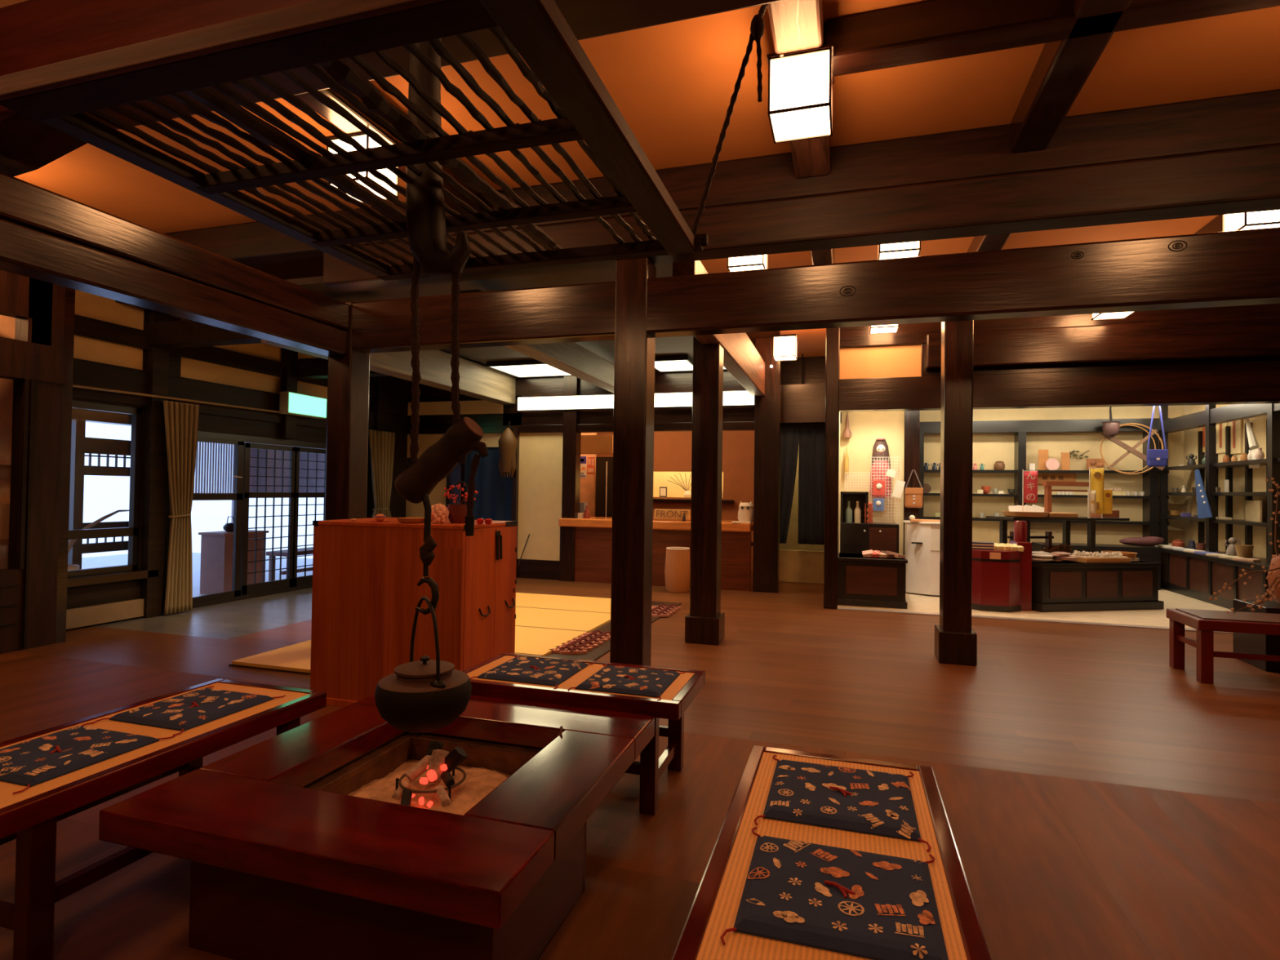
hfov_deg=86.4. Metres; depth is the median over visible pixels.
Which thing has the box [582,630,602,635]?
sandal
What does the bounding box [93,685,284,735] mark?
seat cushion
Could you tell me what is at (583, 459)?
poster
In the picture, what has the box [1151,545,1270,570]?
countertop
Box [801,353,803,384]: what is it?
cord
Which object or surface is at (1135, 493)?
teacup
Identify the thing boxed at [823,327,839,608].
wooden post
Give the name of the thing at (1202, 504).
hanging banner
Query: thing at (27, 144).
trim
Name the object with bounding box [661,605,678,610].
sandal
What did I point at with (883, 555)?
snack packet
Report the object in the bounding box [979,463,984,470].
figurine
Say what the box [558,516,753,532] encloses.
countertop
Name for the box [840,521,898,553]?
upper cabinet
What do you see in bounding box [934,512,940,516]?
box
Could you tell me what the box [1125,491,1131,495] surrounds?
teacup
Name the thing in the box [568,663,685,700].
seat cushion
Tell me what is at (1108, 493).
banner
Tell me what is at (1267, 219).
lantern
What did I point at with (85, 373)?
beam
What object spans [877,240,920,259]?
lantern
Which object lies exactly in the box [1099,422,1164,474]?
ornament
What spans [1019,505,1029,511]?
packet
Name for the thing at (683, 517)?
bottle
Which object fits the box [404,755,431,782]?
ashen charcoal
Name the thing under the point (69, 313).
wall
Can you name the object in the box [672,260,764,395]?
ceiling beam
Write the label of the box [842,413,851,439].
gourd
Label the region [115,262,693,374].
ceiling
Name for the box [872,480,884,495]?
snack bag
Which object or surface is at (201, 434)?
door frame
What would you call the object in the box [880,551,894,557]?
snack packet
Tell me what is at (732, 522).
paper stack
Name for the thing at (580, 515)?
tray
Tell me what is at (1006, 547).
pack
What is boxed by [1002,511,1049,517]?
woven tray
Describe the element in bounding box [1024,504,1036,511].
packet
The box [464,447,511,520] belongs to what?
curtain
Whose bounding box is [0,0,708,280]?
lattice
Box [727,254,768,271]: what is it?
lantern
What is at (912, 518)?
stack
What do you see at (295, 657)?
mat
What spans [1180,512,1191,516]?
cloth
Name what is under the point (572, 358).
trim
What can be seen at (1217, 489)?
box
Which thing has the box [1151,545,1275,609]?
display counter
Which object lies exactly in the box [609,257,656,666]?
wooden post
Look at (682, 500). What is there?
trim
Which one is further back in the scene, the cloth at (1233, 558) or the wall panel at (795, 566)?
the wall panel at (795, 566)
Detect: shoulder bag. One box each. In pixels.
[904,469,923,507]
[1146,405,1168,466]
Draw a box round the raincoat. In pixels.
[497,421,517,477]
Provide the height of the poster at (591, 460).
0.296 m
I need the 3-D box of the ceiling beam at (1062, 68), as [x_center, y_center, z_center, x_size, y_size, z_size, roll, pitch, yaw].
[1.412,-2.215,0.938,0.215,0.200,6.930,1,-1,17]
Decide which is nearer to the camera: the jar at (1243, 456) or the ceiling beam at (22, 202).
the ceiling beam at (22, 202)
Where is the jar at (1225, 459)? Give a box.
[1222,455,1229,462]
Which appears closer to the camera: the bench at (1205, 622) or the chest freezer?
the bench at (1205, 622)
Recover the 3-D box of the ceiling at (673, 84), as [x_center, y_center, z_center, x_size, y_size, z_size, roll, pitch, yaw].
[0.555,-2.299,5.683,16.500,0.100,15.700,1,-1,17]
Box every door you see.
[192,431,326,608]
[192,437,244,603]
[240,442,297,595]
[292,447,326,586]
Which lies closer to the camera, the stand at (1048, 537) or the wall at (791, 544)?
the stand at (1048, 537)
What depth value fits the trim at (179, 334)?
7.01 m
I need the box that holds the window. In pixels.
[67,400,141,577]
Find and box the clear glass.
[978,512,984,518]
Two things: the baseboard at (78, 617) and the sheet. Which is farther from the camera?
the sheet
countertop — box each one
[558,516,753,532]
[1031,542,1160,590]
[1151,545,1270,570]
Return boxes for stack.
[732,521,751,523]
[909,515,940,522]
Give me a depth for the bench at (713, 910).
1.70 m
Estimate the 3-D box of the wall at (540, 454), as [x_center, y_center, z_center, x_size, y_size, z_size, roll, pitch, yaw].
[-1.314,-0.316,10.710,6.880,3.750,0.100,1,-1,17]
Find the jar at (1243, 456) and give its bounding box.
[1240,453,1248,460]
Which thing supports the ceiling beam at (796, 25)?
attached to the ceiling at (673, 84)
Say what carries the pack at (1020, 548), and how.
on the display counter at (1002, 580)
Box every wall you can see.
[0,315,15,503]
[55,287,75,643]
[66,289,408,630]
[248,442,326,492]
[405,330,780,580]
[579,432,596,516]
[596,431,754,571]
[779,444,824,551]
[837,412,840,578]
[838,303,1279,412]
[839,410,904,555]
[920,404,1183,545]
[1183,404,1266,558]
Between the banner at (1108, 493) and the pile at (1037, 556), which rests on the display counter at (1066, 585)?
the pile at (1037, 556)
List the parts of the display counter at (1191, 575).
panel, panel, panel, panel, panel, panel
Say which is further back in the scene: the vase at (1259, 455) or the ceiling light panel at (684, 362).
the ceiling light panel at (684, 362)
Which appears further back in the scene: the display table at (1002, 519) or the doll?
the doll
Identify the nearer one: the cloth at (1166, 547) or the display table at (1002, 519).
the display table at (1002, 519)
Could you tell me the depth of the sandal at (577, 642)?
6.07 m
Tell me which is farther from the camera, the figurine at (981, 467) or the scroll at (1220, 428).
the figurine at (981, 467)
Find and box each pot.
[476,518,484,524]
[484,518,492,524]
[994,461,1004,470]
[1195,542,1205,551]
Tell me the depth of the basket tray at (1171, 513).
10.90 m
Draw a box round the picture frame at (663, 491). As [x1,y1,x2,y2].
[659,486,666,497]
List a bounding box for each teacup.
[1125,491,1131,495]
[1133,491,1138,495]
[1138,491,1144,495]
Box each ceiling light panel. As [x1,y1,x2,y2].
[486,359,571,377]
[654,354,693,372]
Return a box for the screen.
[193,441,235,523]
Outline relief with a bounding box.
[1086,458,1104,470]
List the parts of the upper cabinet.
door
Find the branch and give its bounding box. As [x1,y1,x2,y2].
[67,510,128,554]
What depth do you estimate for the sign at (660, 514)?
10.06 m
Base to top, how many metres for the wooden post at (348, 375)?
2.970 m
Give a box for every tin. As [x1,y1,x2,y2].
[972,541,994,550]
[1013,520,1026,542]
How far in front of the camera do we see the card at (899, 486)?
9.56 m
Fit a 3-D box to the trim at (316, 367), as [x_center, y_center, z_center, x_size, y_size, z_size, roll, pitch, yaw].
[-3.888,-1.468,8.874,1.550,0.240,0.200,1,-1,17]
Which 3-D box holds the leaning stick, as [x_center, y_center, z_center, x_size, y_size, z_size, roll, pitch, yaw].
[-1.821,1.094,10.673,0.212,0.490,0.016,2,-1,-42]
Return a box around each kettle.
[222,515,233,532]
[374,595,471,737]
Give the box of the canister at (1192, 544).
[1188,540,1195,549]
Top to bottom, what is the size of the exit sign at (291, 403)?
0.281 m
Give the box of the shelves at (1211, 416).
[1159,403,1279,564]
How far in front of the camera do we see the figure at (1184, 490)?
10.65 m
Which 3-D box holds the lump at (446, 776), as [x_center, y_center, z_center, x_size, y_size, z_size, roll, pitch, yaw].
[-0.697,1.086,2.473,0.035,0.043,0.063,1,-1,-34]
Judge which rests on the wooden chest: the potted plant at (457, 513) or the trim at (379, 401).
the potted plant at (457, 513)
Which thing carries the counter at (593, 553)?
on the floor at (1103, 800)
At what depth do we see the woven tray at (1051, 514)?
8.79 m
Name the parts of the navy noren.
rod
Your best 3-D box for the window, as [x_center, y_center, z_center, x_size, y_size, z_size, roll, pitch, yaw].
[-5.407,0.087,6.792,0.070,1.706,0.784,1,-1,17]
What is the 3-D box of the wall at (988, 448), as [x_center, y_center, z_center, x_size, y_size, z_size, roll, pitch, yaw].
[7.280,0.220,11.681,4.902,2.950,0.100,1,-1,17]
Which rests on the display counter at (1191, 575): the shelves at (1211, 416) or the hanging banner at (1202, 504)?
the shelves at (1211, 416)
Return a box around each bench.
[0,678,326,959]
[266,546,313,581]
[462,652,705,815]
[671,745,991,959]
[1166,608,1279,684]
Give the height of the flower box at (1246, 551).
0.178 m
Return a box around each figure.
[1180,485,1186,492]
[1224,537,1240,555]
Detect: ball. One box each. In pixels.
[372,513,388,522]
[431,503,448,523]
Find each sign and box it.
[279,391,326,418]
[653,508,690,521]
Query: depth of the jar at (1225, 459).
9.46 m
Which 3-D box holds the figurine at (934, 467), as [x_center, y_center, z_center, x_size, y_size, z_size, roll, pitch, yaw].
[5.236,-0.245,12.106,0.084,0.132,0.084,1,-1,-28]
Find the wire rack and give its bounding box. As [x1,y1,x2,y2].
[844,457,900,524]
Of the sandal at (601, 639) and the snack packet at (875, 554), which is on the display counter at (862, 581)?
the snack packet at (875, 554)
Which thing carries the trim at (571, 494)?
attached to the wall at (540, 454)
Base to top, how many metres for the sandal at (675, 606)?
0.051 m
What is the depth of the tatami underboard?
5.77 m
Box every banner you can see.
[1022,469,1037,511]
[1087,488,1096,518]
[1088,466,1103,518]
[1101,488,1112,518]
[1194,469,1212,518]
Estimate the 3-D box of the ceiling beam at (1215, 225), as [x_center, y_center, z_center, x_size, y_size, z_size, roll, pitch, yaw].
[4.885,-2.088,5.657,0.200,0.200,3.690,1,-1,17]
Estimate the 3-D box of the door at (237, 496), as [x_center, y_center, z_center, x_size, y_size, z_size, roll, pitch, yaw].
[-5.014,0.462,7.976,0.076,1.900,0.841,1,-1,17]
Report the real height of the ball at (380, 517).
0.053 m
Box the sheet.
[1224,479,1229,492]
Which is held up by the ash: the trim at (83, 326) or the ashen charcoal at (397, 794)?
the ashen charcoal at (397, 794)
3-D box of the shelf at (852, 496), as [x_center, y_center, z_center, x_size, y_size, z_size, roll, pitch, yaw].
[3.001,0.381,9.544,0.367,0.430,0.320,1,-1,17]
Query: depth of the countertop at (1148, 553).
10.57 m
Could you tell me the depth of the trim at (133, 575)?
6.76 m
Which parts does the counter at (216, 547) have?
lid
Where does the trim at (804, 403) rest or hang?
attached to the wall at (672, 450)
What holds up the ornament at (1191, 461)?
on the shelves at (1211, 416)
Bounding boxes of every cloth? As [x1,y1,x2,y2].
[1155,544,1171,547]
[1164,546,1182,549]
[1173,547,1193,551]
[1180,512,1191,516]
[1182,549,1205,552]
[1194,551,1218,554]
[1205,553,1226,556]
[1218,555,1243,559]
[1232,557,1260,561]
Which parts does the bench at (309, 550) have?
leg, seat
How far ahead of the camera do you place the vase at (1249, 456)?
8.89 m
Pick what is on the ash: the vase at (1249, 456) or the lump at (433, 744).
the lump at (433, 744)
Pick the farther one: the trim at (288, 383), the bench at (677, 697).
the trim at (288, 383)
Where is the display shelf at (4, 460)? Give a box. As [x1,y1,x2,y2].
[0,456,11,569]
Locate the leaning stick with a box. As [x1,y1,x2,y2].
[517,533,529,565]
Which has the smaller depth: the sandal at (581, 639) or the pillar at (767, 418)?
the sandal at (581, 639)
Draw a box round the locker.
[595,457,613,517]
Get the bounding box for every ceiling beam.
[0,0,785,129]
[0,172,349,329]
[0,217,346,355]
[163,88,1279,266]
[295,88,488,214]
[322,144,1279,291]
[351,226,1279,353]
[767,0,830,177]
[809,248,835,265]
[824,0,1279,76]
[924,315,1279,370]
[967,233,1011,252]
[1009,0,1132,152]
[1193,214,1222,234]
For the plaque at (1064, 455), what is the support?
on the shelves at (1150, 522)
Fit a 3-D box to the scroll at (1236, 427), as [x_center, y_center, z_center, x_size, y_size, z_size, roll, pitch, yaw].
[8.428,-0.652,9.650,0.024,0.560,0.320,1,-1,17]
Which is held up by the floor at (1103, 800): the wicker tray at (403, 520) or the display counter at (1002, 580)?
the display counter at (1002, 580)
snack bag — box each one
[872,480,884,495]
[872,497,884,511]
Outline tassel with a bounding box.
[844,445,848,475]
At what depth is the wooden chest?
4.31 m
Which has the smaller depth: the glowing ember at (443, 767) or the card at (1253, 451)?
the glowing ember at (443, 767)
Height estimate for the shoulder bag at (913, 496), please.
0.554 m
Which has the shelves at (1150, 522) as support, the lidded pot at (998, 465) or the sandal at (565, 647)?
the lidded pot at (998, 465)
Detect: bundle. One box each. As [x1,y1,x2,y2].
[1042,542,1072,558]
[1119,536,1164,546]
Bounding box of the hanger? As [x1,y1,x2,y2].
[405,38,471,462]
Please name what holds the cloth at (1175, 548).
on the display counter at (1191, 575)
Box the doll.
[869,437,891,497]
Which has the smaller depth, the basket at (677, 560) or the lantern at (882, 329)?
the lantern at (882, 329)
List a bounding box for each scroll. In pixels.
[1197,426,1205,453]
[1215,422,1227,453]
[1227,419,1242,453]
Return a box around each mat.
[231,640,542,672]
[515,591,610,613]
[515,606,610,632]
[515,625,587,656]
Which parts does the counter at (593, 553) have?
post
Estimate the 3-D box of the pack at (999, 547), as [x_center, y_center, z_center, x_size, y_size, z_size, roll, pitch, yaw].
[4.451,0.832,8.475,0.070,0.087,0.165,1,-1,3]
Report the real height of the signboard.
0.220 m
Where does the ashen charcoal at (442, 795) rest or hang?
on the ash
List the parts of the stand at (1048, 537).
rail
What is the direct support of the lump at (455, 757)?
on the ash
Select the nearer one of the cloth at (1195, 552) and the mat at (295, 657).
the mat at (295, 657)
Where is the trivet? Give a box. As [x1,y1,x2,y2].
[395,766,466,799]
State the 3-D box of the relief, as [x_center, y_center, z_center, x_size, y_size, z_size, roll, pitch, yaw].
[7.607,-0.258,11.371,0.260,0.200,0.061,1,-1,17]
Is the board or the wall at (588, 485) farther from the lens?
the wall at (588, 485)
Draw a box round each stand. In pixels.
[579,502,587,512]
[1007,531,1053,550]
[1041,481,1088,512]
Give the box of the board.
[1244,500,1262,522]
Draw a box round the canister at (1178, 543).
[1172,539,1184,547]
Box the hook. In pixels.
[415,493,439,614]
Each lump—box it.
[400,787,412,805]
[426,740,444,755]
[440,770,454,786]
[443,746,467,772]
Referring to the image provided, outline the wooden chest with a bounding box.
[310,517,518,706]
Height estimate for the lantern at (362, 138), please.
0.292 m
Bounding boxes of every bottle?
[583,506,589,518]
[682,513,685,521]
[845,501,852,522]
[853,501,861,523]
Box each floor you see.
[0,571,1279,959]
[81,552,312,596]
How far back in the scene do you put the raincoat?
10.63 m
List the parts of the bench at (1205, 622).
leg, leg, seat frame, seat panel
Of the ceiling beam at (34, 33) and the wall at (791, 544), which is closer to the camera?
the ceiling beam at (34, 33)
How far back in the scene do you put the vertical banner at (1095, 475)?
8.68 m
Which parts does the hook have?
rod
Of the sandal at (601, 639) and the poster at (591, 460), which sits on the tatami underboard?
the sandal at (601, 639)
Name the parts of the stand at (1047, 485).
rail, rail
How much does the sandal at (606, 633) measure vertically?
0.051 m
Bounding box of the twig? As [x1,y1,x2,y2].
[1069,450,1088,459]
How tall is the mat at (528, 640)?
0.022 m
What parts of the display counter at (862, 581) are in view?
door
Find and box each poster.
[580,456,586,478]
[586,457,595,474]
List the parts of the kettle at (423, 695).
knob, lid, handle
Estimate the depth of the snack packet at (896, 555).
8.63 m
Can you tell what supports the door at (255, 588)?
attached to the door frame at (201, 434)
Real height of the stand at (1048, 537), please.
0.360 m
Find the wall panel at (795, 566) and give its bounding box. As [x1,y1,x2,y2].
[778,549,823,583]
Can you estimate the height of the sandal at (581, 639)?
0.051 m
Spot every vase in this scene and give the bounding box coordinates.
[666,472,691,497]
[1247,449,1252,460]
[1254,448,1264,459]
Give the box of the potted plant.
[1208,477,1279,671]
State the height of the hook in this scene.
0.439 m
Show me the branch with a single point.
(71, 542)
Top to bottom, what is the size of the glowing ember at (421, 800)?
0.024 m
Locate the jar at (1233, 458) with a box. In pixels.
[1231,455,1237,461]
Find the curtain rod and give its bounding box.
[72,384,282,413]
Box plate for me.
[923,483,930,493]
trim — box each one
[0,111,87,177]
[0,378,34,648]
[66,569,158,587]
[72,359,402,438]
[74,315,403,402]
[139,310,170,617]
[144,319,261,348]
[261,338,515,404]
[279,347,297,439]
[293,357,389,379]
[370,376,386,517]
[405,421,754,434]
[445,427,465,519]
[459,288,614,393]
[511,426,519,577]
[560,375,581,582]
[653,498,734,503]
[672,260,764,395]
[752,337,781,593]
[780,383,841,424]
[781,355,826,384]
[838,607,1233,634]
[902,410,919,555]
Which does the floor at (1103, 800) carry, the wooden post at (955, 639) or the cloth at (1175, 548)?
the wooden post at (955, 639)
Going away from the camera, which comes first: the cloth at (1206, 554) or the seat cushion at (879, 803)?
the seat cushion at (879, 803)
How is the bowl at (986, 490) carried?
on the shelves at (1150, 522)
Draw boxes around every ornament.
[1028,463,1035,470]
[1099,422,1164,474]
[1186,453,1197,465]
[1201,455,1205,463]
[1244,417,1258,448]
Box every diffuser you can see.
[491,364,569,377]
[654,360,693,371]
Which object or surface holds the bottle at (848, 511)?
on the upper cabinet
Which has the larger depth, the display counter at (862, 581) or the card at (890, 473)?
the card at (890, 473)
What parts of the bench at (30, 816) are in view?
leg, rail, rush seat, rail, leg, rail, leg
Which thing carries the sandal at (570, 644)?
on the tatami underboard
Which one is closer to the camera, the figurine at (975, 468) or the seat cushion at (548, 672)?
the seat cushion at (548, 672)
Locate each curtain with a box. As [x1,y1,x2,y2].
[163,400,199,614]
[368,429,395,517]
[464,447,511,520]
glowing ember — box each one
[418,796,424,804]
[419,777,428,784]
[426,769,437,782]
[426,800,432,808]
[440,764,447,771]
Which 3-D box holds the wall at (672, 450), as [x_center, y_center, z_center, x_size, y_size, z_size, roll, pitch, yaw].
[0.313,0.145,11.510,3.743,2.900,2.400,1,-1,17]
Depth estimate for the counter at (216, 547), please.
8.88 m
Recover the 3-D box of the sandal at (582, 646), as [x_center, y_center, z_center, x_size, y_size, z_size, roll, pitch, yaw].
[-0.529,1.454,5.927,0.236,0.051,0.087,1,-1,-6]
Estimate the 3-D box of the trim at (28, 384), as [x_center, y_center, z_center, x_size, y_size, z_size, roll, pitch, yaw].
[-5.573,0.250,4.304,0.030,2.247,2.984,1,-1,17]
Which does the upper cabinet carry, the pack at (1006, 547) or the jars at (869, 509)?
the jars at (869, 509)
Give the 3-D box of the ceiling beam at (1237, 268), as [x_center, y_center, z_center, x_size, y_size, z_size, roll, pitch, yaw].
[2.702,-1.254,4.268,11.150,0.405,0.189,1,-1,17]
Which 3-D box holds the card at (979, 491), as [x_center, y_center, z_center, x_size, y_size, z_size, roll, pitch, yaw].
[5.904,0.203,11.819,0.090,0.070,0.024,1,-1,17]
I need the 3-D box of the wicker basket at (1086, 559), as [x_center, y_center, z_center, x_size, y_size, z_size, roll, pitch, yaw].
[5.834,1.003,8.676,0.660,0.075,0.320,1,-1,-12]
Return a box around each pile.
[1031,551,1053,562]
[1049,551,1076,561]
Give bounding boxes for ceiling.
[0,0,1279,357]
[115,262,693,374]
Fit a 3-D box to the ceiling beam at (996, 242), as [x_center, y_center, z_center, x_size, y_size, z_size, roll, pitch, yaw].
[3.133,-2.104,6.193,0.200,0.200,3.690,1,-1,17]
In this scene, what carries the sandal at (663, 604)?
on the tatami underboard
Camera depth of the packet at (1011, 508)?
8.84 m
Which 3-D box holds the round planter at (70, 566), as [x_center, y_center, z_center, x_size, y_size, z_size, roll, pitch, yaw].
[-5.832,0.923,6.947,0.180,0.110,0.180,1,-1,17]
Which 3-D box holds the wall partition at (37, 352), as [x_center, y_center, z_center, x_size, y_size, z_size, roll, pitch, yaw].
[-6.074,-0.511,2.933,0.180,3.750,6.440,1,-1,17]
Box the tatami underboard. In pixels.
[228,600,681,675]
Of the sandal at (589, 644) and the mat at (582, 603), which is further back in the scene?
the mat at (582, 603)
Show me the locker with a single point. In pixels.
(604, 465)
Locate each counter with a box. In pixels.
[198,529,268,594]
[558,516,753,591]
[837,552,907,608]
[971,540,1031,612]
[1031,560,1164,612]
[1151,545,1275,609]
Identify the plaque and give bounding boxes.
[1038,449,1048,470]
[1061,452,1070,470]
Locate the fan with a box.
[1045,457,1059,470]
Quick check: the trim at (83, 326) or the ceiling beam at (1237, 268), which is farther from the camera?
the trim at (83, 326)
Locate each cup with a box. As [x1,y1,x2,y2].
[992,488,997,493]
[1172,488,1178,492]
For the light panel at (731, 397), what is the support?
attached to the wall at (540, 454)
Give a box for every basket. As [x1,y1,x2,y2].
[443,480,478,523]
[664,546,690,592]
[1068,555,1130,563]
[1100,551,1137,558]
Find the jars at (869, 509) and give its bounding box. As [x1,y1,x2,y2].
[864,501,873,523]
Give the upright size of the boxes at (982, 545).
0.090 m
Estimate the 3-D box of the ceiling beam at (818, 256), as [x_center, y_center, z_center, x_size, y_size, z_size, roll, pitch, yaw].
[1.782,-2.116,6.606,0.200,0.200,3.690,1,-1,17]
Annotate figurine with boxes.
[737,501,753,522]
[924,462,928,469]
[931,462,937,469]
[972,462,977,470]
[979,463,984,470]
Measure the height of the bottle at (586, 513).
0.190 m
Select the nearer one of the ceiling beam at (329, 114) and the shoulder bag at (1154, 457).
the ceiling beam at (329, 114)
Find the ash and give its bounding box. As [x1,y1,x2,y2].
[348,759,510,815]
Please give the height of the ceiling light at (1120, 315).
0.292 m
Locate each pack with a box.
[994,542,1003,550]
[999,542,1010,550]
[1005,543,1017,551]
[1012,543,1023,551]
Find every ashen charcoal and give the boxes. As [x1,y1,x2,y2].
[391,781,410,799]
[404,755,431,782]
[425,749,448,782]
[433,785,451,806]
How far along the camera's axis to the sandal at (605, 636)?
6.36 m
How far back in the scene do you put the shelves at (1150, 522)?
11.44 m
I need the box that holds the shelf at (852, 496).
[840,491,868,523]
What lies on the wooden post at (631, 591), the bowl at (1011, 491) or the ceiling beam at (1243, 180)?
the ceiling beam at (1243, 180)
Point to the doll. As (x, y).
(880, 449)
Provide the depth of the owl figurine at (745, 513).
9.73 m
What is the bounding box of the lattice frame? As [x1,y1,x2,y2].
[67,408,131,568]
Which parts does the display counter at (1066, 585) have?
panel, panel, panel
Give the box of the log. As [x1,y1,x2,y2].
[394,417,488,536]
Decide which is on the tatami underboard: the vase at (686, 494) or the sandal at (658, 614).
the sandal at (658, 614)
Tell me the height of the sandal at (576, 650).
0.051 m
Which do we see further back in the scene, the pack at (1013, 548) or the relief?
the relief
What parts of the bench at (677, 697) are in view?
rail, rail, rush seat, rail, leg, leg, rail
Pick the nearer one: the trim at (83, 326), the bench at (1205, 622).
the bench at (1205, 622)
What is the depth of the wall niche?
13.04 m
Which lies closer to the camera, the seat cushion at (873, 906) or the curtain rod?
the seat cushion at (873, 906)
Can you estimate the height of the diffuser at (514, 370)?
0.030 m
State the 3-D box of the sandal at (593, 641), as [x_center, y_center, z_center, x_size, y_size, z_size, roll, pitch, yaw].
[-0.452,1.458,6.154,0.236,0.051,0.087,1,-1,-3]
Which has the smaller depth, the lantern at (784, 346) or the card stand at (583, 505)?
the lantern at (784, 346)
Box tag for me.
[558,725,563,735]
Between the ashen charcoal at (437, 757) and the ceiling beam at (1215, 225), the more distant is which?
the ceiling beam at (1215, 225)
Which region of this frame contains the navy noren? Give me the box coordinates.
[779,423,825,544]
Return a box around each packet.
[862,549,873,556]
[871,550,881,557]
[874,551,887,557]
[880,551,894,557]
[886,551,905,558]
[1008,505,1021,511]
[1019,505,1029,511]
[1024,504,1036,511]
[1031,504,1044,511]
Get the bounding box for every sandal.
[550,645,570,653]
[557,642,576,648]
[559,646,586,653]
[563,640,587,645]
[566,637,586,642]
[568,643,592,650]
[571,640,598,648]
[573,635,592,639]
[578,632,597,637]
[580,638,603,644]
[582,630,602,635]
[586,635,608,642]
[587,633,610,639]
[592,631,610,635]
[651,603,667,607]
[651,611,670,617]
[653,608,672,614]
[657,607,675,613]
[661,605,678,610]
[664,604,680,608]
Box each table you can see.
[98,694,654,959]
[986,515,1129,552]
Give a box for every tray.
[395,517,424,523]
[577,512,583,518]
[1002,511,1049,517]
[1044,512,1078,517]
[1168,510,1182,515]
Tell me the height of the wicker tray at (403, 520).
0.032 m
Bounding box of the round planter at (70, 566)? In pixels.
[67,564,79,570]
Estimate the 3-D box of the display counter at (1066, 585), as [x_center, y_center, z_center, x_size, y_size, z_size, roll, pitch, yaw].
[5.629,1.333,8.844,1.891,0.585,0.830,1,-1,-12]
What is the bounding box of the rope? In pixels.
[691,4,768,235]
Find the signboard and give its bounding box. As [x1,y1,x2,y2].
[1037,473,1075,484]
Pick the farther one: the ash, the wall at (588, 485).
the wall at (588, 485)
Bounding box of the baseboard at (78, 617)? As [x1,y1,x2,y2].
[66,598,143,629]
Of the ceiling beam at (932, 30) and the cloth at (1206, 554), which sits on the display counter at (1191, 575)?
the cloth at (1206, 554)
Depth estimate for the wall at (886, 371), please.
7.63 m
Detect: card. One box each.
[885,468,896,477]
[892,480,905,497]
[977,489,982,493]
[1248,448,1260,468]
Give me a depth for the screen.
9.66 m
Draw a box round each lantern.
[326,132,399,203]
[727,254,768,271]
[766,43,834,143]
[772,333,798,360]
[869,324,898,333]
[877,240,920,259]
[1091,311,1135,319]
[1222,209,1279,231]
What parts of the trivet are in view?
leg, leg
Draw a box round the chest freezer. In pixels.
[902,520,940,595]
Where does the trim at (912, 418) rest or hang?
attached to the wall at (865, 427)
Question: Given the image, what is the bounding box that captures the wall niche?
[653,471,723,497]
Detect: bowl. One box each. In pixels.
[981,486,991,493]
[1007,488,1015,493]
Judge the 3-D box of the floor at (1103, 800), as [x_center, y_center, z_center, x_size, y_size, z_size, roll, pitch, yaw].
[0.535,1.500,5.557,16.200,0.001,15.400,1,-1,17]
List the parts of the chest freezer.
lid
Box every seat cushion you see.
[0,722,175,794]
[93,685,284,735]
[470,655,594,688]
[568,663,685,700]
[720,826,948,959]
[753,755,931,852]
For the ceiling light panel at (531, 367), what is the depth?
10.03 m
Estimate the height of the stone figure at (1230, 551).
0.259 m
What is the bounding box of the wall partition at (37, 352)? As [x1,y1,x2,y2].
[0,269,67,653]
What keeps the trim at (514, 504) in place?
attached to the wall at (540, 454)
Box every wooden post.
[324,301,369,519]
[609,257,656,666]
[684,335,724,645]
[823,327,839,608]
[934,320,977,666]
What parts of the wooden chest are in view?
corner plate, panel, door, handle, handle plate, handle, door, handle, corner plate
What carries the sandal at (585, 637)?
on the tatami underboard
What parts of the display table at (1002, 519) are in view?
leg, leg, leg, leg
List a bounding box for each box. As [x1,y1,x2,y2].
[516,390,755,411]
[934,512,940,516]
[1089,510,1119,517]
[1215,487,1220,492]
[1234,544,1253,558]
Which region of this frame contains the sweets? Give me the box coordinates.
[1071,550,1123,556]
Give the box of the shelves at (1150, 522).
[919,417,1170,537]

